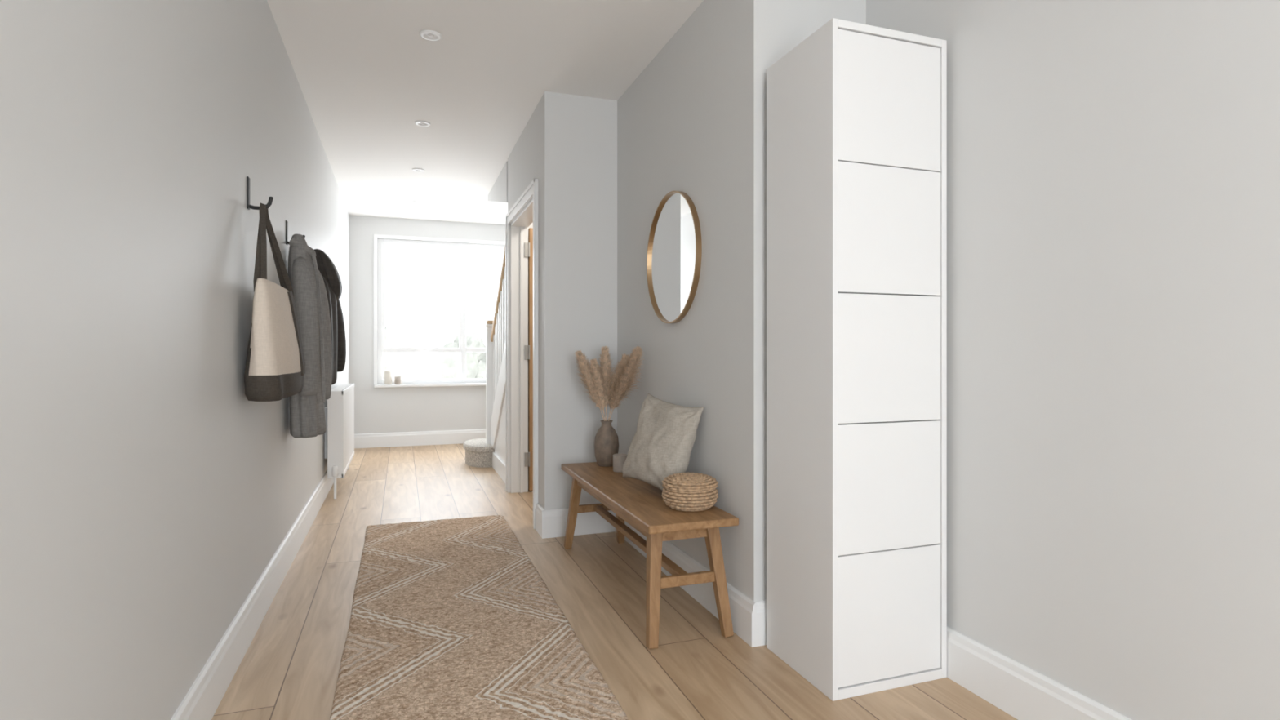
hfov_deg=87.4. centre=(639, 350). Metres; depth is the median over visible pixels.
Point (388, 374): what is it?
pillar candle
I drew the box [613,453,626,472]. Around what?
candle holder
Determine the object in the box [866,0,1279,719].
wall
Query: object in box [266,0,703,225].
ceiling
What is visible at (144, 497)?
wall
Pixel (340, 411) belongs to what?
radiator
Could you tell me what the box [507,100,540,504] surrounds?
wall door
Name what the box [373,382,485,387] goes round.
sill
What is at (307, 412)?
coat
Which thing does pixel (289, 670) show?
floor
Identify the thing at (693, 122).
wall
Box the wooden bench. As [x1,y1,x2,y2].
[560,462,738,648]
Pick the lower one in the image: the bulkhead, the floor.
the floor
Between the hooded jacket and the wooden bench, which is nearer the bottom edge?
the wooden bench
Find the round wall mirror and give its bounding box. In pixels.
[646,191,702,323]
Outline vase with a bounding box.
[573,346,645,466]
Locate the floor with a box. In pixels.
[211,443,1017,719]
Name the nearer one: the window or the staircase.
the staircase
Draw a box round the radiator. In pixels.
[324,383,354,498]
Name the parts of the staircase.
handrail, skirting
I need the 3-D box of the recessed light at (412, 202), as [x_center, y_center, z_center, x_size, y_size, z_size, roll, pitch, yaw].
[-2.077,-1.377,6.192,0.092,0.006,0.092,0,0,-20]
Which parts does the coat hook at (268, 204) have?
plate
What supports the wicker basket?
on the wooden bench
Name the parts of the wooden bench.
leg, leg, seat, leg, leg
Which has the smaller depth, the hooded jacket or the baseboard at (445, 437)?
the hooded jacket
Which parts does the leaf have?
hinge, hinge, hinge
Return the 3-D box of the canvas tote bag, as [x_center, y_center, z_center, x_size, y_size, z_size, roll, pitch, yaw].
[-1.310,-0.171,2.419,0.137,0.678,0.613,0,0,-20]
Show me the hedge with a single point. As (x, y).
(409, 366)
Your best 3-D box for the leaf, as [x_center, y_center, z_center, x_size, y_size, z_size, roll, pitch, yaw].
[-0.395,0.059,4.853,0.888,1.847,0.052,0,0,-20]
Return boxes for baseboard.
[170,470,333,719]
[354,429,485,448]
[535,502,614,538]
[614,513,1131,719]
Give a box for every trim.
[373,234,505,384]
[505,177,537,528]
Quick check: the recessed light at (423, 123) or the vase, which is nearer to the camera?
the vase
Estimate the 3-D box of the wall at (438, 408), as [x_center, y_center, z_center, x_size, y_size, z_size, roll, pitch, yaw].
[-1.978,-0.195,7.225,2.359,2.370,0.140,0,0,-20]
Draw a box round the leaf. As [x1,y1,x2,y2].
[524,227,533,490]
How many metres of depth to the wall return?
3.61 m
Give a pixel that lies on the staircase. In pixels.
(489, 451)
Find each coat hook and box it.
[246,176,273,209]
[285,220,305,244]
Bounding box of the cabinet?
[766,17,946,701]
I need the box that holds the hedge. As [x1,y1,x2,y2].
[382,320,485,379]
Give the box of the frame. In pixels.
[377,238,505,384]
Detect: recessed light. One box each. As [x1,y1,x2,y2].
[410,200,420,203]
[412,168,424,172]
[414,120,430,126]
[419,30,441,40]
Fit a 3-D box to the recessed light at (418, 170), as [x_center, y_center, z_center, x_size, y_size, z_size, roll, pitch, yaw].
[-1.688,-1.377,5.099,0.092,0.006,0.092,0,0,-20]
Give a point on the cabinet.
(856, 113)
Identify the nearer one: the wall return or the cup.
the wall return
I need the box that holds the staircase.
[462,246,505,483]
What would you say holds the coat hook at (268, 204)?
attached to the wall at (144, 497)
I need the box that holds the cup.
[394,376,401,384]
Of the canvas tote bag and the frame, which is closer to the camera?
the canvas tote bag
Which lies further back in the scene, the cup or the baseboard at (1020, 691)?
the cup
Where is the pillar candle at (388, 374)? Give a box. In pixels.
[384,370,391,384]
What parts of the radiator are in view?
panel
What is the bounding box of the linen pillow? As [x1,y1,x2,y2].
[622,393,703,490]
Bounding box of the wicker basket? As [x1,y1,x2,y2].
[662,471,718,511]
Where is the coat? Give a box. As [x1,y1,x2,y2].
[287,234,332,438]
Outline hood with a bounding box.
[313,248,342,299]
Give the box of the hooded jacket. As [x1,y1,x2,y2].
[311,248,346,384]
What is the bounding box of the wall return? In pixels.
[540,91,617,510]
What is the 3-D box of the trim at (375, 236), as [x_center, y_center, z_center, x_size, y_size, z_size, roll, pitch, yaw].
[-2.026,-0.427,7.128,1.505,1.545,0.010,0,0,-20]
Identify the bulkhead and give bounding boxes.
[487,161,507,202]
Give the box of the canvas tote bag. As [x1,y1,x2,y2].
[244,203,305,401]
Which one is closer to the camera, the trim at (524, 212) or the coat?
the coat
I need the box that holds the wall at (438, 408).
[349,215,505,434]
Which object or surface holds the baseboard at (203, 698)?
attached to the wall at (144, 497)
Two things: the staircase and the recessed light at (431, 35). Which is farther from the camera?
the staircase
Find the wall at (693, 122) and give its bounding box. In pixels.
[617,0,866,601]
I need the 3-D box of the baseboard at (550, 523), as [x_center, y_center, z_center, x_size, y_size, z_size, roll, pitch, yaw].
[-0.350,0.917,3.695,0.421,0.145,0.193,0,0,-20]
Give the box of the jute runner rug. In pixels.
[329,514,628,719]
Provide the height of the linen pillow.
0.393 m
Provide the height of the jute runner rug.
0.016 m
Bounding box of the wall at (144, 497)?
[0,0,349,719]
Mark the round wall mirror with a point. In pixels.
(674, 246)
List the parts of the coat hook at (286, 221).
plate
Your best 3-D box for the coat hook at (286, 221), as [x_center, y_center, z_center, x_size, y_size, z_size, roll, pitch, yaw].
[-1.587,-0.543,3.087,0.080,0.110,0.028,0,0,-20]
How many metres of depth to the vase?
3.32 m
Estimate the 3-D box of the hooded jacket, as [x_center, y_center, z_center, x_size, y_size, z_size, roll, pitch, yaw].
[-1.723,-0.180,3.642,0.185,0.739,0.462,0,0,-11]

